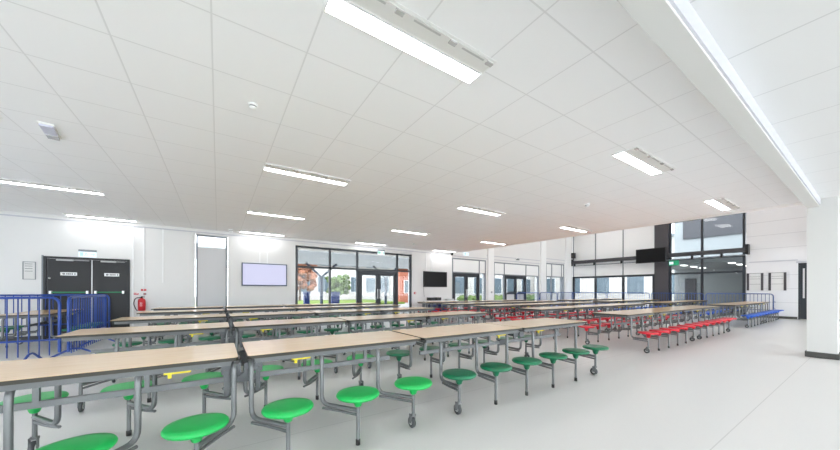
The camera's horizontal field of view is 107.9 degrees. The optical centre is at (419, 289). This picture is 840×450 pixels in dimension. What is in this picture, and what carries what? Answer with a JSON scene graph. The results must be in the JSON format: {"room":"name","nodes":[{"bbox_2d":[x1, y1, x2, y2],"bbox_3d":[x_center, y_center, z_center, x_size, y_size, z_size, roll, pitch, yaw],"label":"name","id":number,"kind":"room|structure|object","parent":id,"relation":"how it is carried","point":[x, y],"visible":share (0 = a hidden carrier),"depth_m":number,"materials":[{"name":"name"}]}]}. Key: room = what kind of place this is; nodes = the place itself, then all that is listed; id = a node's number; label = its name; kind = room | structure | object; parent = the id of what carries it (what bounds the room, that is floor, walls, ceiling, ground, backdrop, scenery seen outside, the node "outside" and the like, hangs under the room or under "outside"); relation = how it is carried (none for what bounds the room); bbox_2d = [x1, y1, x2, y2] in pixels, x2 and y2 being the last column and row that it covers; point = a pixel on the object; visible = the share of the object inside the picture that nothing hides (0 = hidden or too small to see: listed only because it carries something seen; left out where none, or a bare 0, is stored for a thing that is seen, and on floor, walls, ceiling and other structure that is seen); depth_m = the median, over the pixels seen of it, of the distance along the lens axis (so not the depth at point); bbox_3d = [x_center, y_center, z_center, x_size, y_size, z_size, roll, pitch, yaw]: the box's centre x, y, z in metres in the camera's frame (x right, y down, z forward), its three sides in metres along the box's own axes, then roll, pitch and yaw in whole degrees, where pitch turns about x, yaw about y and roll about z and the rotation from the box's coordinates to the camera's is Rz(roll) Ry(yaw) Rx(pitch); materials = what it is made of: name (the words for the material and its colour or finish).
{"room":"eatery","nodes":[
{"label":"eatery","id":0,"kind":"room"},
{"bbox_2d":[0,210,572,336],"bbox_3d":[-1.083,-1.642,13.156,28.714,5.700,0.300,0,0,-35],"label":"wall","id":1,"kind":"structure","parent":0,"point":[26,239],"depth_m":8.73,"materials":[{"name":"white paint"}]},
{"bbox_2d":[22,261,35,279],"bbox_3d":[-9.223,-0.459,7.214,0.200,0.420,0.020,0,0,-35],"label":"framed notice","id":2,"kind":"object","parent":1,"relation":"attached to","point":[28,268],"visible":1,"depth_m":7.21,"materials":[{"name":"white paper"}]},
{"bbox_2d":[41,255,129,338],"bbox_3d":[-8.427,0.177,7.759,1.551,2.030,0.130,0,0,-35],"label":"door","id":3,"kind":"structure","parent":1,"relation":"in","point":[59,275],"depth_m":7.77,"materials":[{"name":"black"}]},
{"bbox_2d":[78,249,96,256],"bbox_3d":[-8.433,-0.928,7.753,0.310,0.180,0.050,0,0,-35],"label":"exit sign","id":4,"kind":"object","parent":1,"relation":"attached to","point":[82,253],"visible":1,"depth_m":7.74,"materials":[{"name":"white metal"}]},
{"bbox_2d":[132,227,133,326],"bbox_3d":[-7.751,-0.256,8.251,0.030,2.900,0.025,0,0,-35],"label":"cable conduit","id":5,"kind":"object","parent":1,"relation":"attached to","point":[132,227],"visible":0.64,"depth_m":8.24,"materials":[{"name":"white paint"}]},
{"bbox_2d":[133,296,145,310],"bbox_3d":[-7.587,0.364,8.268,0.250,0.412,0.178,0,0,-35],"label":"fire extinguisher","id":6,"kind":"object","parent":1,"relation":"attached to","point":[141,302],"visible":1,"depth_m":8.23,"materials":[{"name":"red metal"}]},
{"bbox_2d":[143,228,144,285],"bbox_3d":[-7.570,-0.906,8.378,0.030,1.600,0.025,0,0,-35],"label":"cable conduit","id":7,"kind":"object","parent":1,"relation":"attached to","point":[143,228],"visible":1,"depth_m":8.37,"materials":[{"name":"white paint"}]},
{"bbox_2d":[162,229,163,282],"bbox_3d":[-7.243,-0.955,8.608,0.030,1.500,0.025,0,0,-35],"label":"cable conduit","id":8,"kind":"object","parent":1,"relation":"attached to","point":[162,229],"visible":1,"depth_m":8.60,"materials":[{"name":"white paint"}]},
{"bbox_2d":[196,234,226,322],"bbox_3d":[-6.344,-0.288,9.320,0.790,2.730,0.100,0,0,-35],"label":"window","id":9,"kind":"structure","parent":1,"relation":"in","point":[211,263],"depth_m":9.29,"materials":[{"name":"white glass"}]},
{"bbox_2d":[0,311,486,341],"bbox_3d":[-1.079,1.158,12.969,28.514,0.100,0.015,0,0,-35],"label":"baseboard","id":10,"kind":"structure","parent":1,"relation":"attached to","point":[23,337],"depth_m":7.17,"materials":[{"name":"grey"}]},
{"bbox_2d":[242,262,286,285],"bbox_3d":[-5.111,-0.501,10.081,1.341,0.740,0.080,0,0,-35],"label":"wall screen","id":11,"kind":"object","parent":1,"relation":"attached to","point":[253,274],"visible":1,"depth_m":10.03,"materials":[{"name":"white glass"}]},
{"bbox_2d":[0,214,564,263],"bbox_3d":[-1.482,-1.831,12.682,27.513,0.395,0.024,0,0,-35],"label":"trim","id":12,"kind":"structure","parent":1,"relation":"attached to","point":[0,214],"depth_m":9.64,"materials":[{"name":"grey"}]},
{"bbox_2d":[295,245,410,315],"bbox_3d":[-2.385,-0.175,12.116,4.842,2.760,0.100,0,0,-35],"label":"window","id":13,"kind":"structure","parent":1,"relation":"in","point":[305,256],"depth_m":11.81,"materials":[{"name":"grey metal"}]},
{"bbox_2d":[358,270,396,315],"bbox_3d":[-1.714,0.216,12.545,1.771,1.980,0.154,0,0,-35],"label":"door","id":14,"kind":"structure","parent":13,"relation":"attached to","point":[378,274],"depth_m":12.54,"materials":[{"name":"grey metal"}]},
{"bbox_2d":[423,271,446,288],"bbox_3d":[0.712,-0.268,14.192,1.351,1.161,0.080,0,0,-35],"label":"television","id":15,"kind":"object","parent":1,"relation":"attached to","point":[430,279],"visible":1,"depth_m":14.12,"materials":[{"name":"black plastic"}]},
{"bbox_2d":[452,258,485,311],"bbox_3d":[2.498,-0.175,15.564,2.351,2.780,0.100,0,0,-35],"label":"window","id":16,"kind":"structure","parent":1,"relation":"in","point":[459,265],"depth_m":15.58,"materials":[{"name":"clear glass"}]},
{"bbox_2d":[453,273,478,311],"bbox_3d":[2.323,0.190,15.396,1.811,2.050,0.154,0,0,-35],"label":"door","id":17,"kind":"structure","parent":16,"relation":"attached to","point":[465,275],"depth_m":15.38,"materials":[{"name":"grey metal"}]},
{"bbox_2d":[494,262,538,311],"bbox_3d":[5.665,-0.148,17.800,4.122,2.740,0.100,0,0,-35],"label":"window","id":18,"kind":"structure","parent":1,"relation":"in","point":[510,269],"depth_m":17.60,"materials":[{"name":"grey metal"}]},
{"bbox_2d":[505,275,525,310],"bbox_3d":[5.506,0.202,17.643,1.901,2.040,0.155,0,0,-35],"label":"door","id":19,"kind":"structure","parent":18,"relation":"attached to","point":[508,295],"depth_m":17.63,"materials":[{"name":"grey metal"}]},
{"bbox_2d":[487,237,570,310],"bbox_3d":[6.975,-1.625,18.613,8.254,5.700,0.081,0,0,-35],"label":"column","id":20,"kind":"structure","parent":1,"relation":"attached to","point":[490,252],"depth_m":19.08,"materials":[{"name":"white paint"}]},
{"bbox_2d":[546,263,563,301],"bbox_3d":[8.816,-0.246,20.025,2.091,2.950,0.100,0,0,-35],"label":"window","id":21,"kind":"structure","parent":1,"relation":"in","point":[552,270],"depth_m":20.10,"materials":[{"name":"white glass"}]},
{"bbox_2d":[452,202,802,252],"bbox_3d":[4.744,-1.912,10.496,0.300,0.256,10.778,0,0,-36],"label":"trim","id":22,"kind":"structure","parent":1,"relation":"attached to","point":[797,203],"depth_m":8.06,"materials":[{"name":"white paint"}]},
{"bbox_2d":[0,0,800,252],"bbox_3d":[-2.569,-1.930,5.581,17.860,0.250,10.890,0,0,-33],"label":"ceiling","id":23,"kind":"structure","parent":0,"point":[147,101],"depth_m":3.35,"materials":[{"name":"tile"}]},
{"bbox_2d":[37,121,61,140],"bbox_3d":[-4.174,-1.786,3.448,0.120,0.045,0.400,0,0,-41],"label":"emergency light","id":24,"kind":"object","parent":23,"relation":"attached to","point":[49,130],"visible":1,"depth_m":3.41,"materials":[{"name":"white plastic"}]},
{"bbox_2d":[38,123,57,136],"bbox_3d":[-4.131,-1.779,3.400,0.100,0.020,0.250,0,0,-41],"label":"diffuser","id":25,"kind":"object","parent":24,"relation":"attached to","point":[49,129],"depth_m":3.37,"materials":[{"name":"white"}]},
{"bbox_2d":[0,178,104,195],"bbox_3d":[-6.446,-1.802,5.354,1.280,0.022,0.314,0,0,-33],"label":"recessed light","id":26,"kind":"object","parent":23,"relation":"in","point":[2,180],"visible":1,"depth_m":5.33,"materials":[{"name":"white paint"}]},
{"bbox_2d":[63,213,136,221],"bbox_3d":[-7.978,-1.806,7.673,1.280,0.022,0.314,0,0,-33],"label":"recessed light","id":27,"kind":"object","parent":23,"relation":"in","point":[67,214],"visible":1,"depth_m":7.62,"materials":[{"name":"white paint"}]},
{"bbox_2d":[240,230,284,235],"bbox_3d":[-5.013,-1.800,9.752,1.280,0.022,0.314,0,0,-33],"label":"recessed light","id":28,"kind":"object","parent":23,"relation":"in","point":[240,230],"visible":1,"depth_m":9.73,"materials":[{"name":"white paint"}]},
{"bbox_2d":[241,231,281,234],"bbox_3d":[-4.970,-1.802,9.688,1.240,0.008,0.120,0,0,-33],"label":"grille","id":29,"kind":"object","parent":28,"relation":"attached to","point":[241,231],"depth_m":9.62,"materials":[{"name":"white metal"}]},
{"bbox_2d":[247,210,306,219],"bbox_3d":[-3.425,-1.796,7.349,1.280,0.022,0.314,0,0,-33],"label":"recessed light","id":30,"kind":"object","parent":23,"relation":"in","point":[248,211],"visible":1,"depth_m":7.28,"materials":[{"name":"white paint"}]},
{"bbox_2d":[262,162,351,185],"bbox_3d":[-1.738,-1.793,4.796,1.280,0.022,0.314,0,0,-33],"label":"recessed light","id":31,"kind":"object","parent":23,"relation":"in","point":[270,167],"visible":1,"depth_m":4.74,"materials":[{"name":"white paint"}]},
{"bbox_2d":[321,0,496,84],"bbox_3d":[-0.013,-1.789,2.184,1.280,0.022,0.314,0,0,-33],"label":"recessed light","id":32,"kind":"object","parent":23,"relation":"in","point":[390,22],"visible":1,"depth_m":2.14,"materials":[{"name":"white paint"}]},
{"bbox_2d":[350,0,492,72],"bbox_3d":[0.029,-1.792,2.120,1.240,0.008,0.120,0,0,-33],"label":"grille","id":33,"kind":"object","parent":32,"relation":"attached to","point":[390,12],"depth_m":2.12,"materials":[{"name":"white"}]},
{"bbox_2d":[391,229,430,234],"bbox_3d":[-0.271,-1.790,9.469,1.280,0.022,0.314,0,0,-33],"label":"recessed light","id":34,"kind":"object","parent":23,"relation":"in","point":[396,230],"visible":1,"depth_m":9.39,"materials":[{"name":"white paint"}]},
{"bbox_2d":[397,229,429,233],"bbox_3d":[-0.229,-1.792,9.405,1.240,0.008,0.120,0,0,-33],"label":"grille","id":35,"kind":"object","parent":34,"relation":"attached to","point":[397,229],"depth_m":9.36,"materials":[{"name":"white plastic"}]},
{"bbox_2d":[457,205,505,215],"bbox_3d":[1.416,-1.786,6.916,1.280,0.022,0.314,0,0,-33],"label":"recessed light","id":36,"kind":"object","parent":23,"relation":"in","point":[464,207],"visible":1,"depth_m":6.87,"materials":[{"name":"white paint"}]},
{"bbox_2d":[458,207,498,215],"bbox_3d":[1.373,-1.790,6.981,1.240,0.006,0.130,0,0,-33],"label":"diffuser","id":37,"kind":"object","parent":36,"relation":"attached to","point":[463,208],"depth_m":6.95,"materials":[{"name":"white plastic"}]},
{"bbox_2d":[559,226,592,231],"bbox_3d":[4.592,-1.779,8.966,1.280,0.022,0.314,0,0,-33],"label":"recessed light","id":38,"kind":"object","parent":23,"relation":"in","point":[573,228],"visible":1,"depth_m":8.92,"materials":[{"name":"white paint"}]},
{"bbox_2d":[561,227,585,231],"bbox_3d":[4.549,-1.784,9.031,1.240,0.006,0.130,0,0,-33],"label":"diffuser","id":39,"kind":"object","parent":38,"relation":"attached to","point":[568,228],"depth_m":8.99,"materials":[{"name":"white plastic"}]},
{"bbox_2d":[612,146,676,175],"bbox_3d":[3.157,-1.782,4.279,1.280,0.022,0.314,0,0,-33],"label":"recessed light","id":40,"kind":"object","parent":23,"relation":"in","point":[637,157],"visible":1,"depth_m":4.21,"materials":[{"name":"white paint"}]},
{"bbox_2d":[614,152,661,174],"bbox_3d":[3.114,-1.786,4.344,1.240,0.006,0.130,0,0,-33],"label":"diffuser","id":41,"kind":"object","parent":40,"relation":"attached to","point":[626,157],"depth_m":4.30,"materials":[{"name":"white"}]},
{"bbox_2d":[626,147,673,171],"bbox_3d":[3.200,-1.785,4.215,1.240,0.008,0.120,0,0,-33],"label":"grille","id":42,"kind":"object","parent":40,"relation":"attached to","point":[639,153],"depth_m":4.17,"materials":[{"name":"white metal"}]},
{"bbox_2d":[703,197,740,210],"bbox_3d":[6.311,-1.776,6.363,1.280,0.022,0.314,0,0,-33],"label":"recessed light","id":43,"kind":"object","parent":23,"relation":"in","point":[723,203],"visible":1,"depth_m":6.30,"materials":[{"name":"white paint"}]},
{"bbox_2d":[705,200,728,209],"bbox_3d":[6.268,-1.780,6.428,1.240,0.006,0.130,0,0,-33],"label":"diffuser","id":44,"kind":"object","parent":43,"relation":"attached to","point":[717,204],"depth_m":6.35,"materials":[{"name":"white plastic"}]},
{"bbox_2d":[715,198,738,208],"bbox_3d":[6.354,-1.779,6.298,1.240,0.008,0.120,0,0,-33],"label":"grille","id":45,"kind":"object","parent":43,"relation":"attached to","point":[725,202],"depth_m":6.27,"materials":[{"name":"white"}]},
{"bbox_2d":[0,309,839,449],"bbox_3d":[3.614,1.268,5.865,28.900,0.100,18.200,0,0,-33],"label":"floor","id":46,"kind":"structure","parent":0,"point":[756,387],"depth_m":3.25,"materials":[{"name":"plastic"}]},
{"bbox_2d":[0,296,60,359],"bbox_3d":[-7.173,0.650,4.560,2.497,1.090,0.660,0,0,-30],"label":"crowd barrier","id":47,"kind":"object","parent":46,"relation":"on","point":[29,297],"visible":0.86,"depth_m":5.01,"materials":[{"name":"blue metal"}]},
{"bbox_2d":[0,309,101,347],"bbox_3d":[-7.904,0.826,6.429,1.512,0.735,1.896,0,0,-33],"label":"dining table","id":48,"kind":"object","parent":46,"relation":"on","point":[43,313],"visible":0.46,"depth_m":6.18,"materials":[{"name":"brown wood"}]},
{"bbox_2d":[0,294,109,337],"bbox_3d":[-9.035,0.646,7.200,2.477,1.090,0.660,0,0,-35],"label":"crowd barrier","id":49,"kind":"object","parent":46,"relation":"on","point":[5,295],"visible":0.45,"depth_m":7.35,"materials":[{"name":"blue metal"}]},
{"bbox_2d":[51,295,119,356],"bbox_3d":[-6.556,0.651,6.057,0.660,1.090,2.127,0,0,-33],"label":"crowd barrier","id":50,"kind":"object","parent":46,"relation":"on","point":[104,298],"visible":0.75,"depth_m":5.82,"materials":[{"name":"blue metal"}]},
{"bbox_2d":[55,317,346,411],"bbox_3d":[-2.594,0.837,4.196,3.046,0.735,1.512,0,0,-33],"label":"dining table","id":51,"kind":"object","parent":46,"relation":"on","point":[178,330],"visible":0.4,"depth_m":3.84,"materials":[{"name":"beige laminate"}]},
{"bbox_2d":[110,311,314,350],"bbox_3d":[-3.625,0.835,5.756,3.046,0.735,1.512,0,0,-33],"label":"dining table","id":52,"kind":"object","parent":46,"relation":"on","point":[151,320],"visible":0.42,"depth_m":5.39,"materials":[{"name":"brown wood"}]},
{"bbox_2d":[0,330,431,449],"bbox_3d":[-1.448,0.840,2.461,3.046,0.735,1.512,0,0,-33],"label":"dining table","id":53,"kind":"object","parent":46,"relation":"on","point":[34,374],"visible":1,"depth_m":2.17,"materials":[{"name":"brown wood"}]},
{"bbox_2d":[136,307,295,344],"bbox_3d":[-4.628,0.833,7.275,3.046,0.735,1.512,0,0,-33],"label":"dining table","id":54,"kind":"object","parent":46,"relation":"on","point":[274,309],"visible":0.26,"depth_m":7.06,"materials":[{"name":"beige laminate"}]},
{"bbox_2d":[151,305,284,338],"bbox_3d":[-5.510,0.831,8.610,3.046,0.735,1.512,0,0,-33],"label":"dining table","id":55,"kind":"object","parent":46,"relation":"on","point":[242,306],"visible":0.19,"depth_m":8.29,"materials":[{"name":"beige laminate"}]},
{"bbox_2d":[284,303,377,329],"bbox_3d":[-2.944,0.836,10.305,3.046,0.735,1.512,0,0,-33],"label":"dining table","id":56,"kind":"object","parent":46,"relation":"on","point":[330,304],"visible":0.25,"depth_m":9.87,"materials":[{"name":"brown wood"}]},
{"bbox_2d":[293,304,399,333],"bbox_3d":[-2.062,0.838,8.970,3.046,0.735,1.512,0,0,-33],"label":"dining table","id":57,"kind":"object","parent":46,"relation":"on","point":[383,305],"visible":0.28,"depth_m":8.71,"materials":[{"name":"beige laminate"}]},
{"bbox_2d":[310,307,439,334],"bbox_3d":[-1.059,0.840,7.451,3.046,0.735,1.512,0,0,-33],"label":"dining table","id":58,"kind":"object","parent":46,"relation":"on","point":[377,311],"visible":0.52,"depth_m":7.04,"materials":[{"name":"brown wood"}]},
{"bbox_2d":[335,311,488,367],"bbox_3d":[-0.028,0.842,5.891,3.046,0.735,1.512,0,0,-33],"label":"dining table","id":59,"kind":"object","parent":46,"relation":"on","point":[422,317],"visible":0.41,"depth_m":5.65,"materials":[{"name":"brown wood"}]},
{"bbox_2d":[418,301,486,320],"bbox_3d":[1.331,0.845,12.805,3.046,0.735,1.512,0,0,-33],"label":"dining table","id":60,"kind":"object","parent":46,"relation":"on","point":[431,302],"visible":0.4,"depth_m":12.64,"materials":[{"name":"beige laminate"}]},
{"bbox_2d":[439,302,513,323],"bbox_3d":[2.201,0.847,11.487,3.046,0.735,1.512,0,0,-33],"label":"dining table","id":61,"kind":"object","parent":46,"relation":"on","point":[470,303],"visible":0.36,"depth_m":11.23,"materials":[{"name":"brown wood"}]},
{"bbox_2d":[386,318,608,414],"bbox_3d":[1.118,0.845,4.156,3.046,0.735,1.512,0,0,-33],"label":"dining table","id":62,"kind":"object","parent":46,"relation":"on","point":[438,334],"visible":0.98,"depth_m":3.79,"materials":[{"name":"beige laminate"}]},
{"bbox_2d":[471,300,529,313],"bbox_3d":[3.884,0.851,14.492,3.046,0.735,1.512,0,0,-33],"label":"dining table","id":63,"kind":"object","parent":46,"relation":"on","point":[474,300],"visible":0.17,"depth_m":14.04,"materials":[{"name":"beige laminate"}]},
{"bbox_2d":[471,303,555,323],"bbox_3d":[3.094,0.849,10.135,3.046,0.735,1.512,0,0,-33],"label":"dining table","id":64,"kind":"object","parent":46,"relation":"on","point":[525,305],"visible":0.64,"depth_m":9.90,"materials":[{"name":"brown wood"}]},
{"bbox_2d":[495,300,560,318],"bbox_3d":[4.755,0.853,13.174,3.046,0.735,1.512,0,0,-33],"label":"dining table","id":65,"kind":"object","parent":46,"relation":"on","point":[541,301],"visible":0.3,"depth_m":12.89,"materials":[{"name":"brown wood"}]},
{"bbox_2d":[510,305,613,338],"bbox_3d":[4.059,0.851,8.675,3.046,0.735,1.512,0,0,-33],"label":"dining table","id":66,"kind":"object","parent":46,"relation":"on","point":[557,309],"visible":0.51,"depth_m":8.43,"materials":[{"name":"brown wood"}]},
{"bbox_2d":[527,302,600,321],"bbox_3d":[5.647,0.854,11.822,3.046,0.735,1.512,0,0,-33],"label":"dining table","id":67,"kind":"object","parent":46,"relation":"on","point":[551,303],"visible":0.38,"depth_m":11.54,"materials":[{"name":"brown wood"}]},
{"bbox_2d":[556,299,598,312],"bbox_3d":[8.177,0.860,15.830,2.796,0.735,1.512,0,0,-33],"label":"dining table","id":68,"kind":"object","parent":46,"relation":"on","point":[569,300],"visible":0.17,"depth_m":15.80,"materials":[{"name":"beige laminate"}]},
{"bbox_2d":[574,303,650,330],"bbox_3d":[6.612,0.856,10.362,3.046,0.735,1.512,0,0,-33],"label":"dining table","id":69,"kind":"object","parent":46,"relation":"on","point":[622,306],"visible":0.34,"depth_m":10.17,"materials":[{"name":"brown wood"}]},
{"bbox_2d":[589,300,643,310],"bbox_3d":[9.169,0.862,14.328,2.796,0.735,1.512,0,0,-33],"label":"dining table","id":70,"kind":"object","parent":46,"relation":"on","point":[603,301],"visible":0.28,"depth_m":14.17,"materials":[{"name":"beige laminate"}]},
{"bbox_2d":[578,308,702,352],"bbox_3d":[5.123,0.853,7.065,3.046,0.735,1.512,0,0,-33],"label":"dining table","id":71,"kind":"object","parent":46,"relation":"on","point":[651,312],"visible":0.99,"depth_m":6.76,"materials":[{"name":"brown wood"}]},
{"bbox_2d":[626,299,666,308],"bbox_3d":[11.522,0.867,15.883,2.796,0.735,1.512,0,0,-33],"label":"dining table","id":72,"kind":"object","parent":46,"relation":"on","point":[638,300],"visible":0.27,"depth_m":15.75,"materials":[{"name":"brown wood"}]},
{"bbox_2d":[641,301,693,319],"bbox_3d":[10.217,0.864,12.743,2.796,0.735,1.512,0,0,-33],"label":"dining table","id":73,"kind":"object","parent":46,"relation":"on","point":[662,303],"visible":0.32,"depth_m":12.36,"materials":[{"name":"brown wood"}]},
{"bbox_2d":[651,293,703,313],"bbox_3d":[13.508,0.693,16.106,0.660,1.090,2.277,0,0,-33],"label":"crowd barrier","id":74,"kind":"object","parent":46,"relation":"on","point":[651,293],"visible":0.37,"depth_m":15.68,"materials":[{"name":"metal"}]},
{"bbox_2d":[638,305,736,338],"bbox_3d":[7.676,0.859,8.752,3.046,0.735,1.512,0,0,-33],"label":"dining table","id":75,"kind":"object","parent":46,"relation":"on","point":[712,322],"visible":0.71,"depth_m":8.53,"materials":[{"name":"red plastic"}]},
{"bbox_2d":[667,300,713,318],"bbox_3d":[12.569,0.869,14.297,2.796,0.735,1.512,0,0,-33],"label":"dining table","id":76,"kind":"object","parent":46,"relation":"on","point":[690,302],"visible":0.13,"depth_m":14.24,"materials":[{"name":"beige laminate"}]},
{"bbox_2d":[694,303,769,327],"bbox_3d":[11.319,0.866,11.074,2.796,0.735,1.512,0,0,-33],"label":"dining table","id":77,"kind":"object","parent":46,"relation":"on","point":[752,315],"visible":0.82,"depth_m":10.71,"materials":[{"name":"brown wood"}]},
{"bbox_2d":[705,293,774,317],"bbox_3d":[14.771,0.696,14.195,0.660,1.090,2.277,0,0,-33],"label":"crowd barrier","id":78,"kind":"object","parent":46,"relation":"on","point":[707,293],"visible":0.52,"depth_m":13.96,"materials":[{"name":"metal"}]},
{"bbox_2d":[722,301,783,322],"bbox_3d":[13.672,0.871,12.629,2.796,0.735,1.512,0,0,-33],"label":"dining table","id":79,"kind":"object","parent":46,"relation":"on","point":[772,312],"visible":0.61,"depth_m":12.31,"materials":[{"name":"brown wood"}]},
{"bbox_2d":[805,196,839,359],"bbox_3d":[7.363,-0.209,5.583,0.380,2.870,0.380,0,0,-33],"label":"column","id":80,"kind":"structure","parent":46,"relation":"on","point":[823,221],"depth_m":5.49,"materials":[{"name":"white paint"}]},
{"bbox_2d":[574,205,806,318],"bbox_3d":[15.585,-1.607,13.877,0.300,5.700,17.980,0,0,-33],"label":"wall","id":81,"kind":"structure","parent":0,"point":[775,234],"depth_m":13.84,"materials":[{"name":"white paint"}]},
{"bbox_2d":[573,274,654,305],"bbox_3d":[11.937,0.165,19.212,0.100,2.140,4.780,0,0,-33],"label":"window","id":82,"kind":"structure","parent":81,"relation":"in","point":[640,275],"depth_m":18.57,"materials":[{"name":"grey metal"}]},
{"bbox_2d":[573,225,654,276],"bbox_3d":[11.930,-2.305,19.186,0.050,2.820,4.780,0,0,-33],"label":"trim","id":83,"kind":"structure","parent":81,"relation":"attached to","point":[654,225],"depth_m":18.57,"materials":[{"name":"grey metal"}]},
{"bbox_2d":[571,244,749,266],"bbox_3d":[12.750,-1.853,17.571,0.360,0.500,8.510,0,0,-33],"label":"tie beam","id":84,"kind":"structure","parent":81,"relation":"attached to","point":[746,249],"depth_m":15.87,"materials":[{"name":"grey metal"}]},
{"bbox_2d":[636,247,665,263],"bbox_3d":[12.871,-1.918,17.058,0.123,0.790,1.400,0,0,-33],"label":"television","id":85,"kind":"object","parent":84,"relation":"attached to","point":[652,255],"visible":1,"depth_m":16.97,"materials":[{"name":"black plastic"}]},
{"bbox_2d":[655,223,668,307],"bbox_3d":[13.493,-1.612,16.990,0.360,5.700,0.620,0,0,-33],"label":"trim","id":86,"kind":"structure","parent":81,"relation":"attached to","point":[661,231],"depth_m":16.85,"materials":[{"name":"grey"}]},
{"bbox_2d":[747,273,762,289],"bbox_3d":[15.315,-0.373,13.973,0.040,0.790,0.515,0,0,-33],"label":"notice board","id":87,"kind":"object","parent":81,"relation":"attached to","point":[754,280],"visible":1,"depth_m":13.97,"materials":[{"name":"grey"}]},
{"bbox_2d":[768,272,786,290],"bbox_3d":[15.684,-0.372,13.414,0.040,0.790,0.515,0,0,-33],"label":"notice board","id":88,"kind":"object","parent":81,"relation":"attached to","point":[776,281],"visible":1,"depth_m":13.41,"materials":[{"name":"grey"}]},
{"bbox_2d":[798,263,806,318],"bbox_3d":[16.140,0.034,12.850,0.100,2.420,0.290,0,0,-33],"label":"door","id":89,"kind":"structure","parent":81,"relation":"in","point":[802,267],"depth_m":12.87,"materials":[{"name":"grey metal"}]},
{"bbox_2d":[688,0,839,198],"bbox_3d":[6.699,-1.761,1.205,28.500,0.230,6.630,0,0,-33],"label":"ceiling","id":90,"kind":"structure","parent":0,"point":[786,53],"depth_m":2.23,"materials":[{"name":"white paint"}]},
{"bbox_2d":[617,0,818,207],"bbox_3d":[0.202,-1.705,0.970,17.400,0.370,0.140,0,0,-33],"label":"ceiling beam","id":91,"kind":"structure","parent":90,"relation":"attached to","point":[658,19],"depth_m":2.17,"materials":[{"name":"white paint"}]},
{"bbox_2d":[668,0,820,204],"bbox_3d":[0.094,-1.600,0.806,17.040,0.120,0.015,0,0,-33],"label":"strip light","id":92,"kind":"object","parent":90,"relation":"attached to","point":[684,9],"depth_m":2.25,"materials":[{"name":"white plastic"}]},
{"label":"outside","id":93,"kind":"structure","parent":0,"visible":0},
{"bbox_2d":[597,305,806,319],"bbox_3d":[32.204,1.368,24.633,39.100,0.060,17.600,0,0,-33],"label":"path","id":94,"kind":"structure","parent":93,"point":[672,305],"depth_m":17.69,"materials":[{"name":"grey concrete"}]},
{"bbox_2d":[669,213,745,316],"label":"window","id":95,"kind":"structure","parent":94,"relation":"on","point":[723,232],"depth_m":20.00,"materials":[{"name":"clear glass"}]},
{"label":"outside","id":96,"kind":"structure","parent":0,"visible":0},
{"bbox_2d":[195,296,648,317],"bbox_3d":[-1.020,1.298,48.437,68.300,0.060,58.050,0,0,-33],"label":"paving","id":97,"kind":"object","parent":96,"point":[405,304],"depth_m":23.48,"materials":[{"name":"grey concrete"}]},
{"bbox_2d":[195,243,388,303],"bbox_3d":[-5.018,-0.218,16.939,15.900,2.954,6.800,0,0,-33],"label":"entrance canopy","id":98,"kind":"object","parent":97,"relation":"on","point":[199,244],"visible":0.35,"depth_m":18.69,"materials":[{"name":"white metal"}]},
{"bbox_2d":[195,299,404,306],"bbox_3d":[-16.046,1.146,23.559,29.200,0.180,9.000,0,0,-33],"label":"lawn","id":99,"kind":"structure","parent":97,"relation":"on","point":[353,300],"depth_m":28.40,"materials":[{"name":"plant"}]},
{"bbox_2d":[303,292,309,303],"bbox_3d":[-7.146,0.685,19.250,0.404,1.140,0.360,0,0,-33],"label":"waste bin","id":100,"kind":"object","parent":97,"relation":"on","point":[306,295],"visible":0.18,"depth_m":19.14,"materials":[{"name":"blue plastic"}]},
{"bbox_2d":[298,268,317,299],"bbox_3d":[-12.728,-0.881,32.454,3.392,4.253,3.633,0,0,-33],"label":"tree","id":101,"kind":"object","parent":97,"relation":"on","point":[309,275],"visible":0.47,"depth_m":31.88,"materials":[{"name":"brown plant"}]},
{"bbox_2d":[331,292,339,302],"bbox_3d":[-5.636,0.688,20.248,0.580,1.140,0.360,0,0,-33],"label":"waste bin","id":102,"kind":"object","parent":97,"relation":"on","point":[335,296],"visible":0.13,"depth_m":20.11,"materials":[{"name":"blue plastic"}]},
{"bbox_2d":[325,274,350,294],"bbox_3d":[-9.154,-0.269,34.187,2.558,3.048,2.725,0,0,23],"label":"tree","id":103,"kind":"object","parent":97,"relation":"on","point":[341,283],"visible":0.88,"depth_m":33.55,"materials":[{"name":"green plant"}]},
{"bbox_2d":[298,268,392,299],"bbox_3d":[-6.644,-2.469,48.162,26.400,7.450,8.300,0,0,-33],"label":"building","id":104,"kind":"structure","parent":97,"relation":"on","point":[368,281],"depth_m":41.84,"materials":[{"name":"grey"}]},
{"bbox_2d":[398,272,407,302],"bbox_3d":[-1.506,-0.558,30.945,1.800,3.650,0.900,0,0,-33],"label":"building","id":105,"kind":"structure","parent":97,"relation":"on","point":[402,276],"depth_m":30.66,"materials":[{"name":"red brick"}]},
{"bbox_2d":[455,274,534,299],"bbox_3d":[10.235,-2.034,38.939,26.400,6.650,6.300,0,0,-33],"label":"building","id":106,"kind":"structure","parent":97,"relation":"on","point":[459,281],"depth_m":34.53,"materials":[{"name":"grey"}]},
{"bbox_2d":[457,294,533,300],"bbox_3d":[8.812,0.988,31.703,12.988,1.123,1.456,0,0,-33],"label":"hedge","id":107,"kind":"object","parent":97,"relation":"on","point":[461,297],"visible":0.17,"depth_m":29.37,"materials":[{"name":"green plant"}]},
{"bbox_2d":[547,233,673,303],"bbox_3d":[21.262,-1.785,32.860,6.300,6.200,15.400,0,0,-33],"label":"building","id":108,"kind":"structure","parent":97,"relation":"on","point":[640,285],"depth_m":30.72,"materials":[{"name":"grey"}]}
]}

